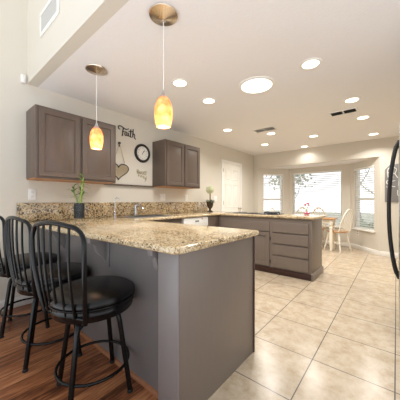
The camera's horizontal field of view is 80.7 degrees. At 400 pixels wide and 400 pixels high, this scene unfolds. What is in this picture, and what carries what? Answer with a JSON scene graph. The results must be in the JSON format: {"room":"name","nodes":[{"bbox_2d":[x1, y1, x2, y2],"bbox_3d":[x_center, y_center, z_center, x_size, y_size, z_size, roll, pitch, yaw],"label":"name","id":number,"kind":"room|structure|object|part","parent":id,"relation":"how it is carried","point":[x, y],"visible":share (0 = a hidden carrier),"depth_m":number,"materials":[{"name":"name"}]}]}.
{"room":"kitchen","nodes":[
{"label":"kitchen","id":0,"kind":"room"},
{"bbox_2d":[27,0,128,86],"bbox_3d":[0.476,-2.130,0.680,6.140,1.660,0.100,0,0,40],"label":"wall header","id":1,"kind":"structure","parent":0,"point":[77,21],"depth_m":2.03,"materials":[{"name":"beige paint"}]},
{"bbox_2d":[40,0,58,37],"bbox_3d":[-1.389,-1.720,2.163,0.475,0.230,0.012,0,0,40],"label":"air vent","id":2,"kind":"object","parent":1,"relation":"in","point":[49,13],"visible":1,"depth_m":2.17,"materials":[{"name":"white paint"}]},
{"bbox_2d":[0,302,157,399],"bbox_3d":[-0.046,1.180,0.133,6.240,0.080,1.645,0,0,40],"label":"floor","id":3,"kind":"structure","parent":0,"point":[39,383],"depth_m":1.60,"materials":[{"name":"brown wood"}]},
{"bbox_2d":[0,216,56,338],"bbox_3d":[-1.602,0.619,2.168,0.478,1.041,0.512,0,0,36],"label":"bar stool","id":4,"kind":"object","parent":3,"relation":"on","point":[4,267],"visible":0.5,"depth_m":2.00,"materials":[{"name":"black paint"}]},
{"bbox_3d":[-1.627,0.886,2.057,0.025,0.472,0.220,0,0,16],"label":"leg","id":5,"kind":"part","parent":4,"relation":"part of","materials":[{"name":"black paint"}]},
{"bbox_3d":[-1.717,0.886,2.217,0.220,0.472,0.025,0,0,16],"label":"leg","id":6,"kind":"part","parent":4,"relation":"part of","materials":[{"name":"black paint"}]},
{"bbox_2d":[0,252,56,268],"bbox_3d":[-1.592,0.537,2.182,0.478,0.069,0.478,0,0,-41],"label":"seat cushion","id":7,"kind":"object","parent":4,"relation":"on","point":[3,264],"depth_m":2.07,"materials":[{"name":"black leather"}]},
{"bbox_3d":[-1.466,0.886,2.146,0.220,0.472,0.025,0,0,16],"label":"leg","id":8,"kind":"part","parent":4,"relation":"part of","materials":[{"name":"black paint"}]},
{"bbox_2d":[4,216,88,372],"bbox_3d":[-1.118,0.619,1.780,0.478,1.041,0.512,0,0,35],"label":"bar stool","id":9,"kind":"object","parent":3,"relation":"on","point":[24,282],"visible":0.67,"depth_m":1.61,"materials":[{"name":"black paint"}]},
{"bbox_3d":[-1.141,0.886,1.670,0.195,0.472,0.138,0,0,-42],"label":"leg","id":10,"kind":"part","parent":9,"relation":"part of","materials":[{"name":"black paint"}]},
{"bbox_3d":[-1.234,0.886,1.827,0.220,0.472,0.025,0,0,15],"label":"leg","id":11,"kind":"part","parent":9,"relation":"part of","materials":[{"name":"black paint"}]},
{"bbox_2d":[15,262,88,285],"bbox_3d":[-1.108,0.537,1.794,0.478,0.069,0.478,0,0,-42],"label":"seat cushion","id":12,"kind":"object","parent":9,"relation":"on","point":[75,267],"depth_m":1.67,"materials":[{"name":"black leather"}]},
{"bbox_3d":[-0.982,0.886,1.760,0.220,0.472,0.025,0,0,15],"label":"leg","id":13,"kind":"part","parent":9,"relation":"part of","materials":[{"name":"black paint"}]},
{"bbox_2d":[30,220,134,399],"bbox_3d":[-0.653,0.619,1.420,0.478,1.041,0.512,0,0,26],"label":"bar stool","id":14,"kind":"object","parent":3,"relation":"on","point":[86,300],"visible":1,"depth_m":1.27,"materials":[{"name":"black paint"}]},
{"bbox_3d":[-0.734,0.603,1.259,0.348,0.017,0.038,0,0,27],"label":"rail","id":15,"kind":"part","parent":14,"relation":"part of","materials":[{"name":"black metal"}]},
{"bbox_3d":[-0.775,0.886,1.450,0.220,0.472,0.025,0,0,7],"label":"leg","id":16,"kind":"part","parent":14,"relation":"part of","materials":[{"name":"black paint"}]},
{"bbox_3d":[-0.661,0.886,1.306,0.025,0.472,0.220,0,0,7],"label":"leg","id":17,"kind":"part","parent":14,"relation":"part of","materials":[{"name":"black paint"}]},
{"bbox_2d":[47,275,134,311],"bbox_3d":[-0.645,0.537,1.435,0.478,0.069,0.478,0,0,40],"label":"seat cushion","id":18,"kind":"object","parent":14,"relation":"on","point":[105,293],"depth_m":1.30,"materials":[{"name":"black leather"}]},
{"bbox_3d":[-0.630,0.886,1.564,0.025,0.472,0.220,0,0,7],"label":"leg","id":19,"kind":"part","parent":14,"relation":"part of","materials":[{"name":"black paint"}]},
{"bbox_3d":[-0.516,0.886,1.419,0.220,0.472,0.025,0,0,7],"label":"leg","id":20,"kind":"part","parent":14,"relation":"part of","materials":[{"name":"black paint"}]},
{"bbox_2d":[0,0,253,300],"bbox_3d":[-0.967,-0.910,3.836,0.120,4.100,7.850,0,0,40],"label":"wall","id":21,"kind":"structure","parent":0,"point":[16,97],"depth_m":2.85,"materials":[{"name":"beige paint"}]},
{"bbox_2d":[0,295,32,310],"bbox_3d":[-2.631,1.085,1.737,0.014,0.110,2.495,0,0,40],"label":"baseboard","id":22,"kind":"structure","parent":21,"relation":"attached to","point":[21,303],"depth_m":2.54,"materials":[{"name":"white paint"}]},
{"bbox_2d":[20,74,25,83],"bbox_3d":[-1.925,-1.330,2.563,0.038,0.090,0.045,0,0,40],"label":"wall sensor","id":23,"kind":"object","parent":21,"relation":"attached to","point":[22,76],"visible":1,"depth_m":2.55,"materials":[{"name":"white plastic"}]},
{"bbox_2d":[28,189,35,199],"bbox_3d":[-1.880,-0.075,2.639,0.010,0.120,0.077,0,0,40],"label":"wall plate","id":24,"kind":"object","parent":21,"relation":"attached to","point":[31,192],"visible":1,"depth_m":2.63,"materials":[{"name":"white plastic"}]},
{"bbox_2d":[26,104,115,183],"bbox_3d":[-1.503,-0.610,2.834,0.337,0.756,0.895,0,0,40],"label":"upper cabinet","id":25,"kind":"object","parent":21,"relation":"attached to","point":[58,148],"visible":0.99,"depth_m":2.60,"materials":[{"name":"brown wood"}]},
{"bbox_3d":[-1.521,-0.610,2.566,0.020,0.706,0.406,0,0,40],"label":"cabinet door","id":26,"kind":"part","parent":25,"relation":"part of","materials":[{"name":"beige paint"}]},
{"bbox_3d":[-1.243,-0.610,2.899,0.020,0.706,0.406,0,0,40],"label":"cabinet door","id":27,"kind":"part","parent":25,"relation":"part of","materials":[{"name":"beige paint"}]},
{"bbox_2d":[17,202,207,221],"bbox_3d":[-0.902,0.122,3.801,0.020,0.204,3.320,0,0,40],"label":"backsplash","id":28,"kind":"structure","parent":21,"relation":"attached to","point":[28,211],"depth_m":3.25,"materials":[{"name":"stone"}]},
{"bbox_2d":[104,184,130,185],"bbox_3d":[-1.195,-0.237,3.429,0.049,0.022,0.407,0,0,40],"label":"wall ledge","id":29,"kind":"object","parent":21,"relation":"attached to","point":[104,184],"visible":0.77,"depth_m":3.43,"materials":[{"name":"beige paint"}]},
{"bbox_2d":[118,125,135,139],"bbox_3d":[-1.101,-1.038,3.563,0.016,0.156,0.309,0,0,40],"label":"word sign","id":30,"kind":"object","parent":21,"relation":"attached to","point":[130,131],"visible":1,"depth_m":3.56,"materials":[{"name":"black metal"}]},
{"bbox_2d":[134,144,149,162],"bbox_3d":[-0.916,-0.765,3.771,0.036,0.296,0.296,0,0,40],"label":"wall clock","id":31,"kind":"object","parent":21,"relation":"attached to","point":[142,152],"visible":1,"depth_m":3.76,"materials":[{"name":"black plastic"}]},
{"bbox_2d":[131,185,153,186],"bbox_3d":[-0.918,-0.237,3.760,0.049,0.022,0.427,0,0,40],"label":"wall ledge","id":32,"kind":"object","parent":21,"relation":"attached to","point":[131,185],"visible":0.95,"depth_m":3.71,"materials":[{"name":"beige paint"}]},
{"bbox_2d":[160,194,164,200],"bbox_3d":[-0.650,-0.065,4.112,0.010,0.120,0.120,0,0,40],"label":"wall plate","id":33,"kind":"object","parent":21,"relation":"attached to","point":[162,196],"visible":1,"depth_m":4.11,"materials":[{"name":"white plastic"}]},
{"bbox_2d":[152,139,199,188],"bbox_3d":[-0.392,-0.610,4.166,0.337,0.756,0.865,0,0,40],"label":"upper cabinet","id":34,"kind":"object","parent":21,"relation":"attached to","point":[176,165],"visible":0.98,"depth_m":3.92,"materials":[{"name":"brown wood"}]},
{"bbox_3d":[-0.404,-0.610,3.904,0.020,0.706,0.390,0,0,40],"label":"cabinet door","id":35,"kind":"part","parent":34,"relation":"part of","materials":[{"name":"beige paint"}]},
{"bbox_3d":[-0.136,-0.610,4.225,0.020,0.706,0.390,0,0,40],"label":"cabinet door","id":36,"kind":"part","parent":34,"relation":"part of","materials":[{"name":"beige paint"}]},
{"bbox_2d":[221,159,241,211],"bbox_3d":[0.813,0.083,5.821,0.108,2.115,0.930,0,0,40],"label":"door","id":37,"kind":"structure","parent":21,"relation":"in","point":[231,172],"depth_m":5.81,"materials":[{"name":"white paint"}]},
{"bbox_3d":[0.695,-0.650,5.705,0.011,0.260,0.250,0,0,40],"label":"panel","id":38,"kind":"part","parent":37,"relation":"part of","materials":[{"name":"white paint"}]},
{"bbox_3d":[0.695,-0.125,5.705,0.011,0.570,0.250,0,0,40],"label":"panel","id":39,"kind":"part","parent":37,"relation":"part of","materials":[{"name":"white paint"}]},
{"bbox_3d":[0.906,-0.650,5.959,0.011,0.260,0.250,0,0,40],"label":"panel","id":40,"kind":"part","parent":37,"relation":"part of","materials":[{"name":"white paint"}]},
{"bbox_3d":[0.906,-0.125,5.959,0.011,0.570,0.250,0,0,40],"label":"panel","id":41,"kind":"part","parent":37,"relation":"part of","materials":[{"name":"white paint"}]},
{"bbox_3d":[-1.181,-0.836,3.461,0.030,0.072,0.040,0,0,40],"label":"wall hook","id":42,"kind":"object","parent":21,"relation":"attached to","visible":0},
{"bbox_2d":[116,146,128,179],"bbox_3d":[-1.194,-0.576,3.452,0.015,0.544,0.351,0,0,40],"label":"heart decoration","id":43,"kind":"object","parent":42,"relation":"hanging from","point":[122,169],"visible":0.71,"depth_m":3.49,"materials":[{"name":"beige wood"}]},
{"bbox_3d":[-1.194,-0.429,3.452,0.015,0.250,0.351,0,0,40],"label":"frame","id":44,"kind":"part","parent":43,"relation":"part of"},
{"bbox_2d":[39,0,399,155],"bbox_3d":[2.230,-1.360,2.780,6.140,0.120,5.373,0,0,40],"label":"ceiling","id":45,"kind":"structure","parent":0,"point":[215,46],"depth_m":2.31,"materials":[{"name":"paint"}]},
{"bbox_2d":[85,64,106,149],"bbox_3d":[-1.022,-0.907,2.325,0.202,0.785,0.202,0,0,40],"label":"pendant lamp","id":46,"kind":"object","parent":45,"relation":"hanging from","point":[96,136],"visible":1,"depth_m":2.29,"materials":[{"name":"yellow glass"}]},
{"bbox_3d":[-1.022,-0.618,2.325,0.127,0.205,0.127,0,0,40],"label":"lamp shade","id":47,"kind":"part","parent":46,"relation":"part of","materials":[{"name":"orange glass"}]},
{"bbox_3d":[-1.022,-1.005,2.325,0.005,0.490,0.005,0,0,-28],"label":"cord","id":48,"kind":"part","parent":46,"relation":"part of","materials":[{"name":"white plastic"}]},
{"bbox_2d":[149,2,177,128],"bbox_3d":[-0.254,-0.907,1.638,0.202,0.785,0.202,0,0,40],"label":"pendant lamp","id":49,"kind":"object","parent":45,"relation":"hanging from","point":[162,14],"visible":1,"depth_m":1.60,"materials":[{"name":"yellow glass"}]},
{"bbox_3d":[-0.254,-0.618,1.638,0.127,0.205,0.127,0,0,40],"label":"lamp shade","id":50,"kind":"part","parent":49,"relation":"part of","materials":[{"name":"orange glass"}]},
{"bbox_3d":[-0.254,-1.005,1.638,0.005,0.490,0.005,0,0,17],"label":"cord","id":51,"kind":"part","parent":49,"relation":"part of","materials":[{"name":"white plastic"}]},
{"bbox_2d":[171,78,188,87],"bbox_3d":[-0.219,-1.296,2.593,0.198,0.007,0.198,0,0,40],"label":"recessed light","id":52,"kind":"object","parent":45,"relation":"in","point":[179,82],"visible":1,"depth_m":2.58,"materials":[{"name":"white paint"}]},
{"bbox_2d":[201,98,215,103],"bbox_3d":[0.115,-1.296,3.056,0.198,0.007,0.198,0,0,40],"label":"recessed light","id":53,"kind":"object","parent":45,"relation":"in","point":[205,100],"visible":1,"depth_m":3.04,"materials":[{"name":"white paint"}]},
{"bbox_2d":[222,128,232,131],"bbox_3d":[0.503,-1.296,4.311,0.198,0.007,0.198,0,0,40],"label":"recessed light","id":54,"kind":"object","parent":45,"relation":"in","point":[226,129],"visible":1,"depth_m":4.32,"materials":[{"name":"white paint"}]},
{"bbox_2d":[238,76,274,93],"bbox_3d":[0.636,-1.294,2.650,0.406,0.012,0.406,0,0,40],"label":"ceiling light","id":55,"kind":"object","parent":45,"relation":"attached to","point":[257,84],"visible":1,"depth_m":2.63,"materials":[{"name":"white glass"}]},
{"bbox_2d":[252,126,276,132],"bbox_3d":[1.176,-1.294,4.281,0.400,0.010,0.200,0,0,40],"label":"ceiling vent","id":56,"kind":"object","parent":45,"relation":"in","point":[271,127],"visible":1,"depth_m":4.26,"materials":[{"name":"metal"}]},
{"bbox_2d":[299,58,321,69],"bbox_3d":[1.049,-1.296,2.234,0.198,0.007,0.198,0,0,40],"label":"recessed light","id":57,"kind":"object","parent":45,"relation":"in","point":[311,63],"visible":1,"depth_m":2.22,"materials":[{"name":"white glass"}]},
{"bbox_2d":[328,107,358,116],"bbox_3d":[2.092,-1.294,3.438,0.355,0.010,0.190,0,0,40],"label":"ceiling vent","id":58,"kind":"object","parent":45,"relation":"in","point":[351,110],"visible":1,"depth_m":3.43,"materials":[{"name":"black metal"}]},
{"bbox_2d":[343,97,360,102],"bbox_3d":[1.956,-1.296,3.030,0.198,0.007,0.198,0,0,40],"label":"recessed light","id":59,"kind":"object","parent":45,"relation":"in","point":[352,99],"visible":1,"depth_m":3.02,"materials":[{"name":"white paint"}]},
{"bbox_2d":[355,115,370,119],"bbox_3d":[2.538,-1.296,3.665,0.198,0.007,0.198,0,0,40],"label":"recessed light","id":60,"kind":"object","parent":45,"relation":"in","point":[364,116],"visible":1,"depth_m":3.66,"materials":[{"name":"white paint"}]},
{"bbox_2d":[258,168,289,213],"bbox_3d":[2.106,0.107,6.788,0.958,2.065,0.140,0,0,-10],"label":"wall","id":61,"kind":"structure","parent":0,"point":[286,172],"depth_m":6.77,"materials":[{"name":"beige paint"}]},
{"bbox_2d":[263,176,281,212],"bbox_3d":[2.084,-0.045,6.746,0.680,1.450,0.155,0,0,-10],"label":"window","id":62,"kind":"structure","parent":61,"relation":"in","point":[263,176],"depth_m":6.81,"materials":[{"name":"white paint"}]},
{"bbox_2d":[263,174,282,210],"bbox_3d":[2.086,-0.061,6.730,0.592,1.414,0.057,0,0,-10],"label":"window blind","id":63,"kind":"object","parent":62,"relation":"attached to","point":[263,174],"visible":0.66,"depth_m":6.72,"materials":[{"name":"white plastic"}]},
{"bbox_3d":[2.086,-0.747,6.730,0.592,0.043,0.057,0,0,-10],"label":"head rail","id":64,"kind":"part","parent":63,"relation":"part of","materials":[{"name":"white plastic"}]},
{"bbox_2d":[208,244,399,399],"bbox_3d":[2.438,1.180,3.107,6.240,0.080,6.105,0,0,40],"label":"floor","id":65,"kind":"structure","parent":0,"point":[334,336],"depth_m":2.01,"materials":[{"name":"tile"}]},
{"bbox_2d":[40,228,254,399],"bbox_3d":[-0.748,0.703,2.193,2.311,0.875,0.868,0,0,40],"label":"base cabinet","id":66,"kind":"object","parent":65,"relation":"on","point":[189,322],"visible":0.68,"depth_m":1.43,"materials":[{"name":"grey paint"}]},
{"bbox_3d":[-0.684,0.372,1.740,0.060,0.215,0.010,0,0,40],"label":"bracket plate","id":67,"kind":"part","parent":66,"relation":"part of","materials":[{"name":"grey paint"}]},
{"bbox_3d":[-1.006,1.127,2.002,2.150,0.024,0.016,0,0,40],"label":"shoe moulding","id":68,"kind":"part","parent":66,"relation":"part of","materials":[{"name":"brown wood"}]},
{"bbox_3d":[-0.140,0.703,1.245,0.150,0.875,0.087,0,0,40],"label":"corner post","id":69,"kind":"part","parent":66,"relation":"part of","materials":[{"name":"grey paint"}]},
{"bbox_2d":[24,211,326,254],"bbox_3d":[0.087,0.244,3.181,2.333,0.039,3.505,0,0,40],"label":"countertop","id":70,"kind":"structure","parent":66,"relation":"on","point":[142,233],"depth_m":1.74,"materials":[{"name":"beige stone"}]},
{"bbox_2d":[67,173,91,217],"bbox_3d":[-1.365,-0.044,2.653,0.216,0.536,0.276,0,0,40],"label":"potted plant","id":71,"kind":"object","parent":70,"relation":"on","point":[79,208],"visible":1,"depth_m":2.62,"materials":[{"name":"green plant"}]},
{"bbox_2d":[133,203,142,215],"bbox_3d":[-0.911,0.129,3.542,0.193,0.190,0.087,0,0,28],"label":"kitchen faucet","id":72,"kind":"object","parent":70,"relation":"on","point":[136,206],"visible":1,"depth_m":3.54,"materials":[{"name":"silver metal"}]},
{"bbox_2d":[121,214,173,217],"bbox_3d":[-0.765,0.319,3.413,0.380,0.203,0.690,0,0,40],"label":"sink","id":73,"kind":"object","parent":70,"relation":"in","point":[156,215],"visible":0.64,"depth_m":3.49,"materials":[{"name":"silver metal"}]},
{"bbox_2d":[132,215,164,217],"bbox_3d":[-0.765,0.323,3.413,0.338,0.195,0.648,0,0,40],"label":"basin","id":74,"kind":"object","parent":73,"relation":"in","point":[140,216],"depth_m":3.52,"materials":[{"name":"silver metal"}]},
{"bbox_2d":[206,186,214,211],"bbox_3d":[0.205,-0.046,4.817,0.204,0.541,0.245,0,0,0],"label":"urn","id":75,"kind":"object","parent":70,"relation":"on","point":[210,189],"visible":1,"depth_m":4.77,"materials":[{"name":"brown metal"}]},
{"bbox_2d":[227,211,284,214],"bbox_3d":[0.977,0.202,4.252,0.951,0.044,0.460,0,0,40],"label":"cooktop","id":76,"kind":"object","parent":70,"relation":"in","point":[267,212],"visible":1,"depth_m":4.07,"materials":[{"name":"black glass"}]},
{"bbox_2d":[304,203,309,214],"bbox_3d":[1.771,0.126,3.901,0.101,0.195,0.100,0,0,40],"label":"flower vase","id":77,"kind":"object","parent":70,"relation":"on","point":[308,205],"visible":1,"depth_m":3.88,"materials":[{"name":"pink glass"}]},
{"bbox_3d":[0.141,0.703,1.480,0.020,0.875,0.783,0,0,40],"label":"panel","id":78,"kind":"part","parent":66,"relation":"part of","materials":[{"name":"grey paint"}]},
{"bbox_2d":[155,218,181,223],"bbox_3d":[-0.810,0.703,3.450,0.605,0.875,0.972,0,0,40],"label":"base cabinet","id":79,"kind":"object","parent":65,"relation":"on","point":[179,220],"visible":0.06,"depth_m":3.49,"materials":[{"name":"brown wood"}]},
{"bbox_2d":[182,216,207,225],"bbox_3d":[-0.282,0.704,4.065,0.598,0.863,0.620,0,0,40],"label":"dishwasher","id":80,"kind":"object","parent":65,"relation":"on","point":[203,221],"visible":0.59,"depth_m":3.89,"materials":[{"name":"white metal"}]},
{"bbox_2d":[207,215,218,226],"bbox_3d":[0.206,0.703,4.667,0.605,0.875,0.910,0,0,40],"label":"base cabinet","id":81,"kind":"object","parent":65,"relation":"on","point":[212,220],"visible":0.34,"depth_m":4.24,"materials":[{"name":"brown paint"}]},
{"bbox_2d":[219,215,322,281],"bbox_3d":[1.160,0.703,4.065,1.628,0.875,0.624,0,0,40],"label":"base cabinet","id":82,"kind":"object","parent":65,"relation":"on","point":[292,248],"visible":0.78,"depth_m":3.61,"materials":[{"name":"grey paint"}]},
{"bbox_3d":[0.923,0.767,3.891,0.470,0.535,0.020,0,0,40],"label":"cabinet door","id":83,"kind":"part","parent":82,"relation":"part of","materials":[{"name":"grey paint"}]},
{"bbox_3d":[0.972,1.097,3.860,1.602,0.085,0.028,0,0,40],"label":"plinth moulding","id":84,"kind":"part","parent":82,"relation":"part of","materials":[{"name":"brown wood"}]},
{"bbox_3d":[1.349,0.945,3.536,0.530,0.180,0.020,0,0,40],"label":"drawer","id":85,"kind":"part","parent":82,"relation":"part of","materials":[{"name":"grey paint"}]},
{"bbox_3d":[1.349,0.757,3.536,0.530,0.155,0.020,0,0,40],"label":"drawer","id":86,"kind":"part","parent":82,"relation":"part of","materials":[{"name":"grey paint"}]},
{"bbox_3d":[1.349,0.582,3.536,0.530,0.156,0.020,0,0,40],"label":"drawer","id":87,"kind":"part","parent":82,"relation":"part of","materials":[{"name":"grey paint"}]},
{"bbox_3d":[1.349,0.409,3.536,0.530,0.152,0.020,0,0,40],"label":"drawer","id":88,"kind":"part","parent":82,"relation":"part of","materials":[{"name":"grey paint"}]},
{"bbox_3d":[1.769,0.660,3.574,0.020,0.790,0.586,0,0,40],"label":"panel","id":89,"kind":"part","parent":82,"relation":"part of","materials":[{"name":"grey paint"}]},
{"bbox_3d":[1.780,1.090,3.558,0.028,0.100,0.608,0,0,40],"label":"moulding","id":90,"kind":"part","parent":82,"relation":"part of","materials":[{"name":"grey paint"}]},
{"bbox_2d":[312,207,325,242],"bbox_3d":[2.999,0.656,6.066,0.410,0.971,0.519,0,0,40],"label":"chair","id":91,"kind":"object","parent":65,"relation":"on","point":[318,207],"visible":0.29,"depth_m":6.11,"materials":[{"name":"beige wood"}]},
{"bbox_2d":[322,217,337,250],"bbox_3d":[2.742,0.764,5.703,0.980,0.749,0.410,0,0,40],"label":"dining table","id":92,"kind":"object","parent":65,"relation":"on","point":[331,220],"visible":0.55,"depth_m":5.33,"materials":[{"name":"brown wood"}]},
{"bbox_3d":[2.970,0.779,5.337,0.076,0.719,0.076,0,0,40],"label":"leg","id":93,"kind":"part","parent":92,"relation":"part of","materials":[{"name":"beige paint"}]},
{"bbox_3d":[3.143,0.779,5.544,0.076,0.719,0.076,0,0,40],"label":"leg","id":94,"kind":"part","parent":92,"relation":"part of","materials":[{"name":"beige paint"}]},
{"bbox_2d":[324,209,352,252],"bbox_3d":[3.200,0.656,5.404,0.410,0.971,0.519,0,0,-24],"label":"chair","id":95,"kind":"object","parent":65,"relation":"on","point":[339,231],"visible":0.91,"depth_m":5.28,"materials":[{"name":"white wood"}]},
{"bbox_3d":[3.180,0.700,5.448,0.410,0.030,0.400,0,0,-24],"label":"seat","id":96,"kind":"part","parent":95,"relation":"part of","materials":[{"name":"brown wood"}]},
{"bbox_3d":[3.108,0.926,5.240,0.042,0.430,0.125,0,0,9],"label":"leg","id":97,"kind":"part","parent":95,"relation":"part of","materials":[{"name":"beige paint"}]},
{"bbox_3d":[3.385,0.926,5.366,0.125,0.430,0.042,0,0,21],"label":"leg","id":98,"kind":"part","parent":95,"relation":"part of","materials":[{"name":"beige paint"}]},
{"bbox_2d":[387,125,399,333],"bbox_3d":[2.129,0.260,2.013,0.832,1.760,0.900,0,0,40],"label":"refrigerator","id":99,"kind":"object","parent":65,"relation":"on","point":[397,145],"visible":1,"depth_m":2.21,"materials":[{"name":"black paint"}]},
{"bbox_3d":[1.819,0.080,2.207,0.108,1.293,0.031,0,0,40],"label":"handle","id":100,"kind":"part","parent":99,"relation":"part of","materials":[{"name":"black metal"}]},
{"bbox_3d":[1.883,0.080,2.284,0.108,1.293,0.031,0,0,40],"label":"handle","id":101,"kind":"part","parent":99,"relation":"part of","materials":[{"name":"black metal"}]},
{"bbox_3d":[1.759,0.230,2.027,0.066,1.700,0.447,0,0,40],"label":"door","id":102,"kind":"part","parent":99,"relation":"part of","materials":[{"name":"silver metal"}]},
{"bbox_2d":[290,164,349,241],"bbox_3d":[3.206,0.107,6.377,1.490,2.065,0.140,0,0,40],"label":"wall","id":103,"kind":"structure","parent":0,"point":[345,168],"depth_m":5.95,"materials":[{"name":"beige paint"}]},
{"bbox_2d":[293,172,342,227],"bbox_3d":[3.148,-0.055,6.377,1.300,1.470,0.155,0,0,40],"label":"window","id":104,"kind":"structure","parent":103,"relation":"in","point":[341,172],"depth_m":6.25,"materials":[{"name":"white paint"}]},
{"bbox_2d":[293,170,341,225],"bbox_3d":[3.137,-0.071,6.364,1.212,1.434,0.057,0,0,40],"label":"window blind","id":105,"kind":"object","parent":104,"relation":"attached to","point":[337,171],"visible":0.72,"depth_m":6.29,"materials":[{"name":"white plastic"}]},
{"bbox_3d":[3.137,-0.766,6.364,1.212,0.043,0.057,0,0,40],"label":"head rail","id":106,"kind":"part","parent":105,"relation":"part of","materials":[{"name":"white plastic"}]},
{"bbox_3d":[3.123,-0.060,6.347,1.029,1.380,0.004,0,0,40],"label":"ladder cord","id":107,"kind":"part","parent":105,"relation":"part of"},
{"bbox_2d":[322,240,348,246],"bbox_3d":[3.157,1.090,6.318,1.490,0.100,0.014,0,0,40],"label":"baseboard","id":108,"kind":"structure","parent":103,"relation":"attached to","point":[341,243],"depth_m":5.96,"materials":[{"name":"white paint"}]},
{"bbox_2d":[271,158,371,168],"bbox_3d":[3.010,-0.965,6.143,2.928,0.080,0.750,0,0,40],"label":"ceiling","id":109,"kind":"structure","parent":0,"point":[357,160],"depth_m":5.97,"materials":[{"name":"paint"}]},
{"bbox_2d":[254,136,398,252],"bbox_3d":[3.074,-0.090,5.524,3.920,2.460,0.120,0,0,40],"label":"wall","id":110,"kind":"structure","parent":0,"point":[382,148],"depth_m":5.15,"materials":[{"name":"beige paint"}]},
{"bbox_2d":[380,251,398,257],"bbox_3d":[4.135,1.090,4.550,1.042,0.100,0.014,0,0,40],"label":"baseboard","id":111,"kind":"structure","parent":110,"relation":"attached to","point":[382,253],"depth_m":4.80,"materials":[{"name":"white paint"}]},
{"bbox_2d":[385,164,398,201],"bbox_3d":[3.903,-0.360,4.734,0.295,0.760,0.027,0,0,40],"label":"wall sign","id":112,"kind":"object","parent":110,"relation":"attached to","point":[395,182],"visible":0.6,"depth_m":4.73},
{"bbox_2d":[350,157,379,250],"bbox_3d":[3.807,0.107,5.368,0.140,2.065,0.956,0,0,0],"label":"wall","id":113,"kind":"structure","parent":0,"point":[365,239],"depth_m":5.22,"materials":[{"name":"beige paint"}]},
{"bbox_2d":[352,168,374,232],"bbox_3d":[3.769,-0.045,5.376,0.155,1.450,0.720,0,0,0],"label":"window","id":114,"kind":"structure","parent":113,"relation":"in","point":[369,168],"depth_m":5.66,"materials":[{"name":"white paint"}]},
{"bbox_3d":[3.739,0.665,5.376,0.095,0.030,0.720,0,0,0],"label":"sill","id":115,"kind":"part","parent":114,"relation":"part of","materials":[{"name":"white paint"}]},
{"bbox_2d":[354,165,373,230],"bbox_3d":[3.753,-0.061,5.376,0.057,1.414,0.632,0,0,0],"label":"window blind","id":116,"kind":"object","parent":114,"relation":"attached to","point":[372,166],"visible":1,"depth_m":5.36,"materials":[{"name":"white plastic"}]},
{"bbox_3d":[3.753,-0.747,5.376,0.057,0.043,0.632,0,0,0],"label":"head rail","id":117,"kind":"part","parent":116,"relation":"part of","materials":[{"name":"white plastic"}]},
{"bbox_2d":[350,243,379,255],"bbox_3d":[3.730,1.090,5.367,0.014,0.100,0.956,0,0,0],"label":"baseboard","id":118,"kind":"structure","parent":113,"relation":"attached to","point":[369,250],"depth_m":5.30,"materials":[{"name":"white paint"}]},
{"label":"outside","id":119,"kind":"structure","parent":0,"visible":0},
{"bbox_2d":[264,211,373,223],"bbox_3d":[11.104,1.350,14.862,26.000,0.180,22.950,0,0,40],"label":"ground","id":120,"kind":"structure","parent":119,"point":[326,213],"depth_m":20.46,"materials":[{"name":"white"}]},
{"bbox_2d":[269,174,314,197],"bbox_3d":[4.206,-0.291,10.608,2.428,3.280,2.363,0,0,-6],"label":"tree","id":121,"kind":"object","parent":120,"relation":"on","point":[302,174],"visible":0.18,"depth_m":10.62,"materials":[{"name":"grey plant"}]},
{"bbox_2d":[360,219,373,228],"bbox_3d":[5.902,1.001,8.609,1.028,0.708,1.037,0,0,40],"label":"shrub","id":122,"kind":"object","parent":120,"relation":"on","point":[362,220],"visible":0.15,"depth_m":8.39,"materials":[{"name":"green plant"}]}
]}

